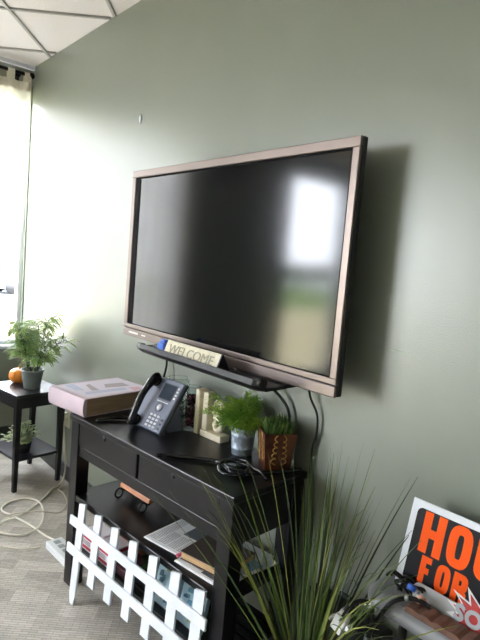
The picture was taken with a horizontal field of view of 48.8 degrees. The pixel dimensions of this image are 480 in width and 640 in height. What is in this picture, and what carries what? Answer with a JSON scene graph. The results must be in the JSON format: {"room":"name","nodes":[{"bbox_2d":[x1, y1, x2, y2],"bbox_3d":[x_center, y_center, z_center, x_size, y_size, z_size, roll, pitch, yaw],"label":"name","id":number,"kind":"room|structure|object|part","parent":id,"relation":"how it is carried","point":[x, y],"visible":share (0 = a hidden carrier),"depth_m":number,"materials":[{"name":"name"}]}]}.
{"room":"office meeting room","nodes":[
{"label":"office meeting room","id":0,"kind":"room"},
{"bbox_2d":[0,61,33,425],"bbox_3d":[-4.269,-0.475,1.827,6.880,2.807,0.103,0,7,-41],"label":"wall","id":1,"kind":"structure","parent":0,"point":[6,412],"depth_m":4.05,"materials":[{"name":"green paint"}]},
{"bbox_2d":[0,425,12,437],"bbox_3d":[-4.350,0.875,1.913,6.868,0.099,0.012,0,7,-41],"label":"baseboard","id":2,"kind":"structure","parent":1,"relation":"attached to","point":[3,429],"depth_m":4.10,"materials":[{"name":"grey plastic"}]},
{"bbox_2d":[0,158,26,348],"bbox_3d":[-2.264,-0.715,3.491,1.650,1.866,0.129,0,7,-41],"label":"window","id":3,"kind":"structure","parent":1,"relation":"in","point":[21,209],"depth_m":4.05,"materials":[{"name":"glass"}]},
{"bbox_3d":[-2.325,0.201,3.562,1.650,0.026,0.077,0,7,-41],"label":"sill","id":4,"kind":"part","parent":3,"relation":"part of","materials":[{"name":"white paint"}]},
{"bbox_2d":[0,56,34,70],"bbox_3d":[-4.109,-1.845,1.640,6.880,0.026,0.030,0,7,-41],"label":"trim","id":5,"kind":"structure","parent":1,"relation":"attached to","point":[2,59],"depth_m":3.81,"materials":[{"name":"white paint"}]},
{"bbox_2d":[0,65,34,80],"bbox_3d":[-2.187,-1.750,3.285,1.791,0.103,0.097,0,7,-41],"label":"curtain rod","id":6,"kind":"object","parent":1,"relation":"attached to","point":[18,73],"visible":0.73,"depth_m":3.79,"materials":[{"name":"black metal"}]},
{"bbox_2d":[0,67,31,256],"bbox_3d":[-1.911,-0.636,3.686,0.804,2.316,0.065,0,7,-41],"label":"curtain","id":7,"kind":"object","parent":6,"relation":"hanging from","point":[15,95],"visible":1,"depth_m":3.82,"materials":[{"name":"fabric"}]},
{"bbox_2d":[0,0,140,66],"bbox_3d":[-2.124,-1.506,-0.639,7.086,0.086,6.318,0,7,-41],"label":"ceiling","id":8,"kind":"structure","parent":0,"point":[55,33],"depth_m":3.13,"materials":[{"name":"paint"}]},
{"bbox_2d":[0,0,116,57],"bbox_3d":[-2.128,-1.459,-0.635,6.880,0.010,6.112,0,7,-41],"label":"trim","id":9,"kind":"structure","parent":8,"relation":"attached to","point":[5,6],"depth_m":2.98,"materials":[{"name":"grey paint"}]},
{"bbox_2d":[0,439,162,639],"bbox_3d":[-2.368,1.362,-0.355,7.086,0.086,6.318,0,7,-41],"label":"floor","id":10,"kind":"structure","parent":0,"point":[35,604],"depth_m":2.36,"materials":[{"name":"carpet"}]},
{"bbox_2d":[0,380,64,492],"bbox_3d":[-1.391,0.723,3.424,0.387,0.602,0.331,10,7,40],"label":"side table","id":11,"kind":"object","parent":10,"relation":"on","point":[12,394],"visible":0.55,"depth_m":3.30,"materials":[{"name":"black wood"}]},
{"bbox_2d":[9,364,22,382],"bbox_3d":[-1.443,0.348,3.467,0.138,0.120,0.133,0,7,-41],"label":"pumpkin","id":12,"kind":"object","parent":11,"relation":"on","point":[15,375],"visible":0.6,"depth_m":3.42,"materials":[{"name":"orange"}]},
{"bbox_3d":[-1.354,0.758,3.203,0.036,0.583,0.034,10,7,40],"label":"leg","id":13,"kind":"part","parent":11,"relation":"part of","materials":[{"name":"black wood"}]},
{"bbox_2d":[0,420,38,453],"bbox_3d":[-1.376,0.739,3.329,0.218,0.188,0.212,7,6,17],"label":"potted plant","id":14,"kind":"object","parent":11,"relation":"on","point":[26,435],"visible":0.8,"depth_m":3.31,"materials":[{"name":"green plant"}]},
{"bbox_3d":[-1.370,0.800,3.345,0.100,0.064,0.100,0,7,-41],"label":"pot","id":15,"kind":"part","parent":14,"relation":"part of","materials":[{"name":"black"}]},
{"bbox_2d":[0,436,56,461],"bbox_3d":[-1.401,0.830,3.435,0.368,0.017,0.297,10,7,40],"label":"shelf","id":16,"kind":"object","parent":11,"relation":"attached to","point":[39,448],"depth_m":3.38,"materials":[{"name":"black wood"}]},
{"bbox_3d":[-1.431,0.707,3.646,0.036,0.583,0.034,10,7,40],"label":"leg","id":17,"kind":"part","parent":11,"relation":"part of","materials":[{"name":"black wood"}]},
{"bbox_2d":[0,311,78,389],"bbox_3d":[-1.285,0.192,3.307,0.456,0.492,0.748,0,7,-41],"label":"potted plant","id":18,"kind":"object","parent":11,"relation":"on","point":[31,376],"visible":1,"depth_m":3.28,"materials":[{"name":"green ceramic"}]},
{"bbox_3d":[-1.318,0.371,3.356,0.143,0.122,0.143,0,7,-41],"label":"pot","id":19,"kind":"part","parent":18,"relation":"part of","materials":[{"name":"grey ceramic"}]},
{"bbox_3d":[-1.167,0.752,3.422,0.036,0.583,0.034,10,7,40],"label":"leg","id":20,"kind":"part","parent":11,"relation":"part of","materials":[{"name":"black wood"}]},
{"bbox_2d":[0,428,65,539],"bbox_3d":[-1.178,0.895,3.021,0.335,0.384,0.838,3,6,-16],"label":"cable","id":21,"kind":"object","parent":10,"relation":"on","point":[38,501],"visible":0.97,"depth_m":2.91,"materials":[{"name":"white plastic"}]},
{"bbox_2d":[0,415,67,549],"bbox_3d":[-1.145,0.873,3.012,0.306,0.434,0.879,4,6,-4],"label":"cable","id":22,"kind":"object","parent":10,"relation":"on","point":[64,415],"visible":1,"depth_m":2.97,"materials":[{"name":"white plastic"}]},
{"bbox_2d":[46,537,65,565],"bbox_3d":[-0.860,1.134,2.585,0.086,0.040,0.232,-1,8,-44],"label":"power strip","id":23,"kind":"object","parent":10,"relation":"on","point":[56,547],"visible":0.54,"depth_m":2.59,"materials":[{"name":"white plastic"}]},
{"bbox_2d":[66,503,206,639],"bbox_3d":[-0.426,1.031,1.978,0.870,0.439,0.037,10,8,44],"label":"picket fence","id":24,"kind":"object","parent":10,"relation":"on","point":[195,614],"visible":1,"depth_m":1.95,"materials":[{"name":"white paint"}]},
{"bbox_3d":[-0.432,1.025,1.971,0.870,0.039,0.012,10,8,44],"label":"rail","id":25,"kind":"part","parent":24,"relation":"part of","materials":[{"name":"white paint"}]},
{"bbox_2d":[64,409,307,639],"bbox_3d":[-0.284,0.858,2.132,1.025,0.776,0.370,10,8,44],"label":"console table","id":26,"kind":"object","parent":10,"relation":"on","point":[127,452],"visible":0.68,"depth_m":1.89,"materials":[{"name":"black wood"}]},
{"bbox_3d":[-0.725,0.810,2.355,0.060,0.752,0.060,10,8,44],"label":"leg","id":27,"kind":"part","parent":26,"relation":"part of","materials":[{"name":"black wood"}]},
{"bbox_2d":[48,377,142,417],"bbox_3d":[-0.652,0.357,2.494,0.280,0.081,0.385,10,7,40],"label":"book","id":28,"kind":"object","parent":26,"relation":"on","point":[85,399],"visible":0.87,"depth_m":2.40,"materials":[{"name":"pink paper"}]},
{"bbox_2d":[58,378,142,397],"bbox_3d":[-0.643,0.317,2.500,0.249,0.001,0.344,10,7,40],"label":"cover","id":29,"kind":"object","parent":28,"relation":"on","point":[111,387],"depth_m":2.46,"materials":[{"name":"white paper"}]},
{"bbox_2d":[82,523,110,552],"bbox_3d":[-0.629,0.966,2.337,0.117,0.070,0.113,10,8,44],"label":"carton","id":30,"kind":"object","parent":26,"relation":"on","point":[106,531],"visible":0.39,"depth_m":2.31,"materials":[{"name":"white cardboard"}]},
{"bbox_3d":[-0.430,0.519,2.246,0.428,0.100,0.317,10,8,44],"label":"drawer","id":31,"kind":"part","parent":26,"relation":"part of","materials":[{"name":"black wood"}]},
{"bbox_2d":[98,536,128,566],"bbox_3d":[-0.542,0.982,2.252,0.113,0.070,0.113,10,8,44],"label":"carton","id":32,"kind":"object","parent":26,"relation":"on","point":[123,546],"visible":0.26,"depth_m":2.22,"materials":[{"name":"white cardboard"}]},
{"bbox_2d":[115,554,144,579],"bbox_3d":[-0.442,1.015,2.175,0.086,0.036,0.120,10,8,44],"label":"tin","id":33,"kind":"object","parent":26,"relation":"on","point":[120,570],"visible":0.26,"depth_m":2.14,"materials":[{"name":"red metal"}]},
{"bbox_2d":[114,487,152,513],"bbox_3d":[-0.431,0.721,2.283,0.185,0.144,0.139,10,8,44],"label":"easel","id":34,"kind":"object","parent":26,"relation":"on","point":[120,488],"visible":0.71,"depth_m":2.21,"materials":[{"name":"black metal"}]},
{"bbox_2d":[120,482,152,503],"bbox_3d":[-0.432,0.695,2.280,0.215,0.119,0.054,10,8,44],"label":"photograph","id":35,"kind":"object","parent":34,"relation":"on","point":[137,494],"visible":0.09,"depth_m":2.26,"materials":[{"name":"orange paper"}]},
{"bbox_2d":[120,534,147,555],"bbox_3d":[-0.471,0.952,2.382,0.232,0.115,0.129,10,8,44],"label":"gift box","id":36,"kind":"object","parent":26,"relation":"on","point":[140,551],"visible":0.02,"depth_m":2.28,"materials":[{"name":"cardboard"}]},
{"bbox_2d":[95,372,188,435],"bbox_3d":[-0.410,0.347,2.205,0.277,0.239,0.294,0,7,-41],"label":"desk telephone","id":37,"kind":"object","parent":26,"relation":"on","point":[156,408],"visible":1,"depth_m":2.20,"materials":[{"name":"grey plastic"}]},
{"bbox_3d":[-0.538,0.420,2.263,0.154,0.021,0.072,3,6,-14],"label":"handset cord","id":38,"kind":"part","parent":37,"relation":"part of","materials":[{"name":"black plastic"}]},
{"bbox_2d":[134,563,159,589],"bbox_3d":[-0.314,1.017,2.133,0.120,0.062,0.189,10,8,44],"label":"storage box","id":39,"kind":"object","parent":26,"relation":"on","point":[140,583],"visible":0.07,"depth_m":2.09,"materials":[{"name":"black"}]},
{"bbox_2d":[141,554,159,569],"bbox_3d":[-0.333,0.957,2.115,0.133,0.055,0.131,0,7,-41],"label":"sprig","id":40,"kind":"object","parent":39,"relation":"on","point":[146,557],"visible":0.17,"depth_m":2.10,"materials":[{"name":"green plant"}]},
{"bbox_3d":[-0.376,0.625,1.994,0.887,0.045,0.019,10,8,44],"label":"rail","id":41,"kind":"part","parent":26,"relation":"part of","materials":[{"name":"black wood"}]},
{"bbox_2d":[154,564,183,609],"bbox_3d":[-0.264,0.979,1.984,0.129,0.183,0.062,10,8,44],"label":"picture book","id":42,"kind":"object","parent":26,"relation":"on","point":[163,576],"visible":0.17,"depth_m":1.99,"materials":[{"name":"blue paper"}]},
{"bbox_2d":[157,569,170,605],"bbox_3d":[-0.270,0.979,1.975,0.041,0.148,0.111,0,7,-41],"label":"picture","id":43,"kind":"object","parent":42,"relation":"attached to","point":[163,576],"depth_m":1.99,"materials":[{"name":"blue"}]},
{"bbox_2d":[144,519,206,556],"bbox_3d":[-0.210,0.832,2.039,0.208,0.005,0.241,9,7,37],"label":"newspaper","id":44,"kind":"object","parent":26,"relation":"on","point":[171,537],"visible":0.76,"depth_m":2.02,"materials":[{"name":"grey paper"}]},
{"bbox_2d":[82,547,272,639],"bbox_3d":[-0.304,1.067,2.148,0.968,0.037,0.310,10,8,44],"label":"slatted shelf","id":45,"kind":"object","parent":26,"relation":"attached to","point":[244,630],"depth_m":1.93,"materials":[{"name":"black wood"}]},
{"bbox_2d":[75,480,280,601],"bbox_3d":[-0.282,0.834,2.127,0.968,0.028,0.347,10,8,44],"label":"shelf","id":46,"kind":"object","parent":26,"relation":"attached to","point":[122,512],"depth_m":2.13,"materials":[{"name":"black wood"}]},
{"bbox_2d":[168,376,189,424],"bbox_3d":[-0.272,0.347,2.295,0.104,0.205,0.107,0,7,-41],"label":"glass jar","id":47,"kind":"object","parent":26,"relation":"on","point":[181,408],"visible":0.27,"depth_m":2.30,"materials":[{"name":"clear glass"}]},
{"bbox_3d":[-0.110,0.578,1.934,0.435,0.100,0.317,10,8,44],"label":"drawer","id":48,"kind":"part","parent":26,"relation":"part of","materials":[{"name":"black wood"}]},
{"bbox_2d":[183,387,200,429],"bbox_3d":[-0.202,0.368,2.230,0.065,0.188,0.065,0,7,-41],"label":"glass jar","id":49,"kind":"object","parent":26,"relation":"on","point":[191,401],"visible":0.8,"depth_m":2.22,"materials":[{"name":"red glass"}]},
{"bbox_3d":[-0.202,0.370,2.230,0.062,0.185,0.062,0,7,-41],"label":"glass","id":50,"kind":"part","parent":49,"relation":"part of","materials":[{"name":"clear glass"}]},
{"bbox_2d":[176,582,210,634],"bbox_3d":[-0.160,0.998,1.883,0.129,0.183,0.062,10,8,44],"label":"picture book","id":51,"kind":"object","parent":26,"relation":"on","point":[187,595],"visible":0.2,"depth_m":1.89,"materials":[{"name":"blue paper"}]},
{"bbox_2d":[178,585,193,622],"bbox_3d":[-0.171,1.002,1.877,0.105,0.134,0.034,10,8,43],"label":"picture","id":52,"kind":"object","parent":51,"relation":"attached to","point":[187,595],"depth_m":1.89,"materials":[{"name":"blue paper"}]},
{"bbox_2d":[193,388,228,442],"bbox_3d":[-0.112,0.385,2.148,0.165,0.186,0.052,10,8,44],"label":"carved ornament","id":53,"kind":"object","parent":26,"relation":"on","point":[202,424],"visible":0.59,"depth_m":2.15,"materials":[{"name":"beige stone"}]},
{"bbox_3d":[-0.161,0.376,2.196,0.028,0.186,0.052,10,8,44],"label":"post","id":54,"kind":"part","parent":53,"relation":"part of","materials":[{"name":"beige stone"}]},
{"bbox_3d":[-0.128,0.370,2.163,0.031,0.155,0.043,10,8,44],"label":"post","id":55,"kind":"part","parent":53,"relation":"part of","materials":[{"name":"beige stone"}]},
{"bbox_2d":[174,542,271,584],"bbox_3d":[-0.048,0.859,1.899,0.234,0.006,0.292,10,7,40],"label":"magazine","id":56,"kind":"object","parent":26,"relation":"on","point":[209,578],"visible":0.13,"depth_m":1.81,"materials":[{"name":"grey paper"}]},
{"bbox_2d":[180,535,254,575],"bbox_3d":[-0.079,0.838,1.881,0.202,0.031,0.175,9,7,35],"label":"book","id":57,"kind":"object","parent":56,"relation":"on","point":[191,554],"visible":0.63,"depth_m":1.86,"materials":[{"name":"beige paper"}]},
{"bbox_2d":[194,543,243,579],"bbox_3d":[-0.049,0.856,1.898,0.209,0.001,0.260,10,7,40],"label":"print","id":58,"kind":"object","parent":56,"relation":"on","point":[202,574],"depth_m":1.79,"materials":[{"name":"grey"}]},
{"bbox_2d":[240,542,277,576],"bbox_3d":[0.026,0.857,1.900,0.150,0.007,0.167,0,7,-41],"label":"magazine","id":59,"kind":"object","parent":56,"relation":"on","point":[259,553],"visible":0.29,"depth_m":1.88,"materials":[{"name":"white paper"}]},
{"bbox_2d":[242,559,263,570],"bbox_3d":[0.010,0.853,1.886,0.072,0.001,0.148,0,7,-41],"label":"picture","id":60,"kind":"object","parent":59,"relation":"on","point":[251,562],"depth_m":1.85,"materials":[{"name":"blue paper"}]},
{"bbox_3d":[-0.052,0.932,1.699,0.060,0.752,0.060,10,8,44],"label":"leg","id":61,"kind":"part","parent":26,"relation":"part of","materials":[{"name":"black wood"}]},
{"bbox_2d":[156,453,301,475],"bbox_3d":[-0.045,0.504,1.833,0.521,0.024,0.118,5,6,5],"label":"cable","id":62,"kind":"object","parent":26,"relation":"on","point":[230,469],"visible":0.81,"depth_m":1.83,"materials":[{"name":"black plastic"}]},
{"bbox_2d":[199,390,275,456],"bbox_3d":[-0.004,0.378,2.004,0.242,0.245,0.425,0,7,-41],"label":"potted plant","id":63,"kind":"object","parent":26,"relation":"on","point":[241,416],"visible":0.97,"depth_m":1.96,"materials":[{"name":"green plant"}]},
{"bbox_3d":[0.011,0.451,1.993,0.098,0.107,0.098,0,7,-41],"label":"pot","id":64,"kind":"part","parent":63,"relation":"part of","materials":[{"name":"metal"}]},
{"bbox_2d":[217,458,267,480],"bbox_3d":[0.011,0.506,1.817,0.176,0.024,0.142,5,6,4],"label":"cable","id":65,"kind":"object","parent":26,"relation":"on","point":[246,464],"visible":0.98,"depth_m":1.80,"materials":[{"name":"black plastic"}]},
{"bbox_3d":[0.088,0.634,1.764,0.015,0.150,0.236,10,8,44],"label":"panel","id":66,"kind":"part","parent":26,"relation":"part of","materials":[{"name":"black wood"}]},
{"bbox_2d":[257,413,297,470],"bbox_3d":[0.125,0.426,1.873,0.127,0.197,0.147,4,6,-12],"label":"potted plant","id":67,"kind":"object","parent":26,"relation":"on","point":[278,435],"visible":1,"depth_m":1.83,"materials":[{"name":"brown wood"}]},
{"bbox_3d":[0.155,0.929,1.910,0.060,0.752,0.060,10,8,44],"label":"leg","id":68,"kind":"part","parent":26,"relation":"part of","materials":[{"name":"black wood"}]},
{"bbox_2d":[153,431,456,639],"bbox_3d":[0.193,0.826,1.508,0.496,1.041,0.921,0,7,-41],"label":"grass plant","id":69,"kind":"object","parent":10,"relation":"on","point":[313,630],"visible":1,"depth_m":1.46,"materials":[{"name":"green plant"}]},
{"bbox_2d":[295,583,392,639],"bbox_3d":[0.316,1.103,1.694,0.108,0.475,0.305,0,7,-41],"label":"case","id":70,"kind":"object","parent":10,"relation":"on","point":[383,630],"visible":0.26,"depth_m":1.61,"materials":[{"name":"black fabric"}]},
{"bbox_3d":[0.337,0.892,1.673,0.016,0.049,0.118,0,7,-41],"label":"handle","id":71,"kind":"part","parent":70,"relation":"part of","materials":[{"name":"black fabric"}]},
{"bbox_2d":[329,598,374,637],"bbox_3d":[0.305,1.029,1.401,0.192,0.648,0.065,3,6,-23],"label":"lead","id":72,"kind":"object","parent":10,"relation":"on","point":[344,627],"visible":0.84,"depth_m":1.34,"materials":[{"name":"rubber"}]},
{"bbox_2d":[368,570,450,639],"bbox_3d":[0.649,1.091,1.224,0.233,0.649,0.828,0,7,-41],"label":"table","id":73,"kind":"object","parent":10,"relation":"on","point":[405,621],"visible":0.36,"depth_m":1.35,"materials":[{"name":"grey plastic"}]},
{"bbox_2d":[363,595,431,639],"bbox_3d":[0.395,1.024,1.420,0.155,0.669,0.116,7,6,20],"label":"lead","id":74,"kind":"object","parent":73,"relation":"hanging from","point":[390,603],"visible":0.95,"depth_m":1.34,"materials":[{"name":"black rubber"}]},
{"bbox_3d":[0.407,1.075,1.421,0.022,0.603,0.022,0,7,-41],"label":"leg","id":75,"kind":"part","parent":73,"relation":"part of","materials":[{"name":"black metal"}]},
{"bbox_2d":[386,569,425,595],"bbox_3d":[0.441,0.704,1.406,0.055,0.044,0.122,0,7,-41],"label":"bundle","id":76,"kind":"object","parent":73,"relation":"on","point":[405,584],"visible":0.87,"depth_m":1.40,"materials":[{"name":"black rubber"}]},
{"bbox_2d":[395,497,479,604],"bbox_3d":[0.606,0.636,1.297,0.059,0.231,0.456,0,7,-41],"label":"sale sign","id":77,"kind":"object","parent":73,"relation":"on","point":[446,555],"visible":0.88,"depth_m":1.38,"materials":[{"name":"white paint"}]},
{"bbox_2d":[404,601,479,639],"bbox_3d":[0.622,0.762,1.134,0.053,0.017,0.576,0,7,-41],"label":"mat","id":78,"kind":"object","parent":73,"relation":"on","point":[433,618],"visible":0.88,"depth_m":1.28,"materials":[{"name":"brown fabric"}]},
{"bbox_2d":[416,594,426,603],"bbox_3d":[0.456,0.706,1.336,0.027,0.019,0.027,0,7,-41],"label":"shell","id":79,"kind":"object","parent":78,"relation":"on","point":[419,596],"visible":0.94,"depth_m":1.33,"materials":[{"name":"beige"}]},
{"bbox_2d":[412,582,479,633],"bbox_3d":[0.566,0.726,1.260,0.031,0.148,0.344,0,7,-41],"label":"plaque","id":80,"kind":"object","parent":78,"relation":"on","point":[467,613],"visible":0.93,"depth_m":1.29,"materials":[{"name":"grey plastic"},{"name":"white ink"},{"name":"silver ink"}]},
{"bbox_2d":[21,0,479,639],"bbox_3d":[0.388,-0.076,1.795,0.103,2.807,6.318,0,7,-41],"label":"wall","id":81,"kind":"structure","parent":0,"point":[206,79],"depth_m":1.81,"materials":[{"name":"green paint"}]},
{"bbox_2d":[40,454,93,487],"bbox_3d":[0.230,1.267,1.891,0.012,0.099,6.112,0,7,-41],"label":"baseboard","id":82,"kind":"structure","parent":81,"relation":"attached to","point":[49,459],"depth_m":3.51,"materials":[{"name":"grey plastic"}]},
{"bbox_2d":[64,409,70,428],"bbox_3d":[-1.132,0.639,3.444,0.026,0.120,0.077,0,7,-41],"label":"wall outlet","id":83,"kind":"object","parent":81,"relation":"attached to","point":[67,413],"visible":0.66,"depth_m":3.43,"materials":[{"name":"beige plastic"}]},
{"bbox_2d":[123,135,367,397],"bbox_3d":[-0.111,-0.227,2.088,0.265,0.812,1.340,0,7,-41],"label":"television","id":84,"kind":"object","parent":81,"relation":"attached to","point":[248,259],"visible":0.94,"depth_m":1.90,"materials":[{"name":"black"}]},
{"bbox_2d":[157,339,167,349],"bbox_3d":[-0.311,0.110,2.179,0.043,0.059,0.046,0,7,-41],"label":"box","id":85,"kind":"object","parent":84,"relation":"on","point":[161,345],"visible":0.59,"depth_m":2.16,"materials":[{"name":"blue plastic"}]},
{"bbox_2d":[163,360,167,377],"bbox_3d":[-0.386,0.399,2.569,0.042,0.724,0.110,4,6,-11],"label":"cable","id":86,"kind":"object","parent":84,"relation":"hanging from","point":[166,364],"visible":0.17,"depth_m":2.54,"materials":[{"name":"black rubber"}]},
{"bbox_2d":[164,340,228,370],"bbox_3d":[-0.174,0.134,2.030,0.066,0.063,0.350,0,7,-41],"label":"welcome sign","id":87,"kind":"object","parent":84,"relation":"on","point":[211,358],"visible":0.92,"depth_m":1.99,"materials":[{"name":"beige wood"}]},
{"bbox_2d":[137,342,295,391],"bbox_3d":[-0.129,0.163,2.070,0.213,0.039,0.830,0,7,-41],"label":"tray","id":88,"kind":"object","parent":84,"relation":"on","point":[252,376],"depth_m":1.88,"materials":[{"name":"black plastic"}]},
{"bbox_2d":[273,391,290,423],"bbox_3d":[0.128,0.459,1.967,0.168,0.638,0.027,8,7,30],"label":"cable","id":89,"kind":"object","parent":84,"relation":"hanging from","point":[280,397],"visible":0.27,"depth_m":1.93,"materials":[{"name":"black rubber"}]},
{"bbox_2d":[308,390,318,557],"bbox_3d":[0.228,0.720,1.866,0.085,1.102,0.033,7,6,22],"label":"cable","id":90,"kind":"object","parent":84,"relation":"hanging from","point":[309,392],"visible":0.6,"depth_m":1.84,"materials":[{"name":"black rubber"}]},
{"label":"outside","id":91,"kind":"structure","parent":0,"visible":0},
{"bbox_2d":[0,272,15,338],"bbox_3d":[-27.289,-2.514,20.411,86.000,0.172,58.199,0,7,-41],"label":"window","id":92,"kind":"structure","parent":91,"point":[6,308],"depth_m":13.65,"materials":[{"name":"white glass"}]},
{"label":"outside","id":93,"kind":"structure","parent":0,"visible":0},
{"bbox_2d":[0,290,14,301],"bbox_3d":[-2.485,-1.051,25.974,41.280,0.013,6.880,0,7,-41],"label":"road","id":94,"kind":"structure","parent":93,"point":[5,296],"depth_m":18.56,"materials":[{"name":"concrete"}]},
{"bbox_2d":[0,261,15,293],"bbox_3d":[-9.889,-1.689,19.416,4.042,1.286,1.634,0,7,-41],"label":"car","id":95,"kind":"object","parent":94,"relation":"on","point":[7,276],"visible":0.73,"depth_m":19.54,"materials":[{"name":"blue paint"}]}
]}

